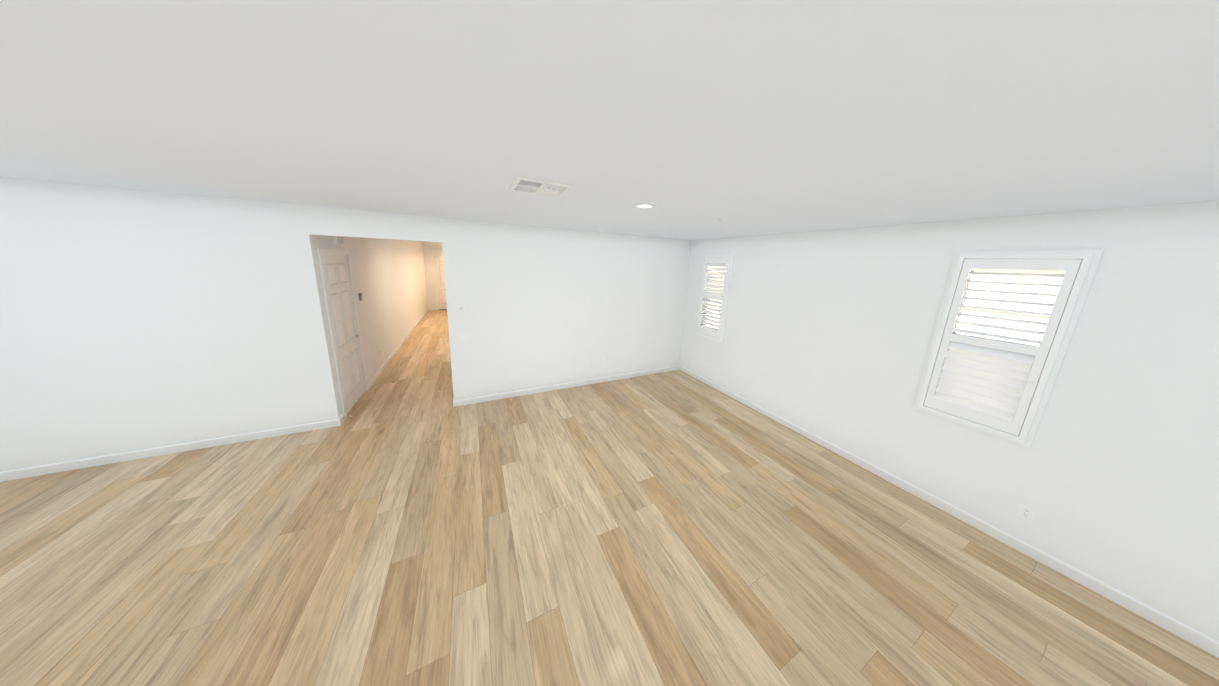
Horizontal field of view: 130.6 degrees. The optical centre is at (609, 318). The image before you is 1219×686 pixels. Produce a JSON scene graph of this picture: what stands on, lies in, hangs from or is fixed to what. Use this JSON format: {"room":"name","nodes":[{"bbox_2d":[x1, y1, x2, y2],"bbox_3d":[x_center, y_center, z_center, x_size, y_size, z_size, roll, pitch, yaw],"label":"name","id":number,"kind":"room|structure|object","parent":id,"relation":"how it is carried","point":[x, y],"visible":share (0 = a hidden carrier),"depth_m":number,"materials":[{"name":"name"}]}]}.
{"room":"empty living room","nodes":[
{"label":"empty living room","id":0,"kind":"room"},
{"bbox_2d":[0,177,690,471],"bbox_3d":[-2.321,-0.019,4.066,8.970,2.740,0.120,-3,13,-26],"label":"wall","id":1,"kind":"structure","parent":0,"point":[133,319],"depth_m":3.08,"materials":[{"name":"white paint"}]},
{"bbox_2d":[457,306,465,311],"bbox_3d":[-2.135,-0.141,4.050,0.120,0.090,0.026,-3,13,-26],"label":"thermostat","id":2,"kind":"object","parent":1,"relation":"attached to","point":[461,308],"visible":1,"depth_m":4.04,"materials":[{"name":"white plastic"}]},
{"bbox_2d":[314,235,427,413],"bbox_3d":[-5.602,-0.832,7.499,0.120,2.740,9.100,-3,13,-26],"label":"wall","id":3,"kind":"structure","parent":0,"point":[389,281],"depth_m":5.81,"materials":[{"name":"white paint"}]},
{"bbox_2d":[332,236,343,245],"bbox_3d":[-3.745,-1.088,3.872,0.058,0.160,0.210,-3,13,-26],"label":"door chime","id":4,"kind":"object","parent":3,"relation":"attached to","point":[337,241],"visible":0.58,"depth_m":3.81,"materials":[{"name":"white plastic"}]},
{"bbox_2d":[317,249,367,418],"bbox_3d":[-3.829,0.177,4.004,0.136,2.262,0.984,-3,13,-26],"label":"door frame","id":5,"kind":"structure","parent":3,"relation":"attached to","point":[326,252],"depth_m":3.79,"materials":[{"name":"white paint"}]},
{"bbox_2d":[322,256,364,412],"bbox_3d":[-3.781,0.210,4.031,0.094,2.166,0.824,-3,13,-26],"label":"door","id":6,"kind":"structure","parent":3,"relation":"in","point":[340,301],"depth_m":3.98,"materials":[{"name":"white paint"}]},
{"bbox_2d":[0,308,1218,657],"bbox_3d":[-2.848,1.079,5.228,8.690,0.095,16.000,-3,13,-26],"label":"baseboard","id":7,"kind":"structure","parent":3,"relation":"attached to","point":[1204,642],"depth_m":2.90,"materials":[{"name":"white paint"}]},
{"bbox_2d":[422,242,442,307],"bbox_3d":[-5.828,-1.793,12.293,4.013,2.740,0.120,-3,13,-26],"label":"wall","id":8,"kind":"structure","parent":0,"point":[429,272],"depth_m":11.44,"materials":[{"name":"white paint"}]},
{"bbox_2d":[432,249,446,309],"bbox_3d":[-6.750,-1.622,11.859,1.099,2.502,0.136,-3,13,-26],"label":"door frame","id":9,"kind":"structure","parent":8,"relation":"attached to","point":[435,276],"depth_m":11.55,"materials":[{"name":"white paint"}]},
{"bbox_2d":[435,251,446,308],"bbox_3d":[-6.727,-1.582,11.808,0.939,2.392,0.112,-3,13,-26],"label":"front door","id":10,"kind":"structure","parent":8,"relation":"in","point":[440,275],"depth_m":11.67,"materials":[{"name":"white paint"}]},
{"bbox_2d":[0,310,1218,685],"bbox_3d":[-2.833,1.154,5.251,8.970,0.060,16.240,-3,13,-26],"label":"floor","id":11,"kind":"structure","parent":0,"point":[406,524],"depth_m":2.09,"materials":[{"name":"brown wood"}]},
{"bbox_2d":[0,0,1218,242],"bbox_3d":[-2.723,-1.610,4.703,8.970,0.100,16.240,-3,13,-26],"label":"ceiling","id":12,"kind":"structure","parent":0,"point":[710,118],"depth_m":0.93,"materials":[{"name":"white paint"}]},
{"bbox_2d":[509,176,573,196],"bbox_3d":[-0.491,-0.925,1.982,0.370,0.019,0.370,-3,13,-26],"label":"ceiling vent","id":13,"kind":"object","parent":12,"relation":"in","point":[541,186],"visible":1,"depth_m":1.93,"materials":[{"name":"silver metal"}]},
{"bbox_2d":[634,203,654,207],"bbox_3d":[0.308,-0.987,2.459,0.184,0.010,0.184,-3,13,-26],"label":"recessed light","id":14,"kind":"object","parent":12,"relation":"in","point":[644,205],"visible":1,"depth_m":2.44,"materials":[{"name":"white paint"}]},
{"bbox_2d":[680,201,1218,640],"bbox_3d":[3.174,0.430,2.917,0.160,2.740,7.140,-3,13,-26],"label":"wall","id":15,"kind":"structure","parent":0,"point":[1110,475],"depth_m":2.20,"materials":[{"name":"white paint"}]},
{"bbox_2d":[695,254,733,342],"bbox_3d":[1.963,-0.391,5.213,0.198,1.560,0.680,-3,13,-26],"label":"window shutter","id":16,"kind":"object","parent":15,"relation":"attached to","point":[713,264],"visible":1,"depth_m":5.14,"materials":[{"name":"white paint"}]},
{"bbox_2d":[914,250,1103,447],"bbox_3d":[3.345,0.214,2.448,0.202,1.560,0.680,-3,13,-26],"label":"window shutter","id":17,"kind":"object","parent":15,"relation":"attached to","point":[1000,388],"visible":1,"depth_m":2.37,"materials":[{"name":"white paint"}]},
{"bbox_2d":[1017,503,1036,521],"bbox_3d":[3.440,1.601,2.315,0.010,0.116,0.072,-3,13,-26],"label":"electrical outlet","id":18,"kind":"object","parent":15,"relation":"attached to","point":[1026,512],"visible":1,"depth_m":2.31,"materials":[{"name":"white plastic"}]},
{"label":"outside","id":19,"kind":"structure","parent":0,"visible":0},
{"bbox_3d":[26.145,-0.087,18.238,54.550,0.100,80.000,-3,13,-26],"label":"ground","id":20,"kind":"structure","parent":19,"visible":0},
{"bbox_2d":[707,283,1050,345],"bbox_3d":[4.423,0.139,7.410,0.210,1.960,80.000,-3,13,-26],"label":"wall","id":21,"kind":"structure","parent":20,"relation":"on","point":[1002,323],"depth_m":4.22,"materials":[{"name":"white"}]},
{"bbox_2d":[714,267,1064,310],"bbox_3d":[15.324,-0.061,4.849,9.509,4.207,34.600,-3,13,-26],"label":"neighbouring house","id":22,"kind":"structure","parent":20,"relation":"on","point":[1030,289],"depth_m":6.67,"materials":[{"name":"white"}]}
]}

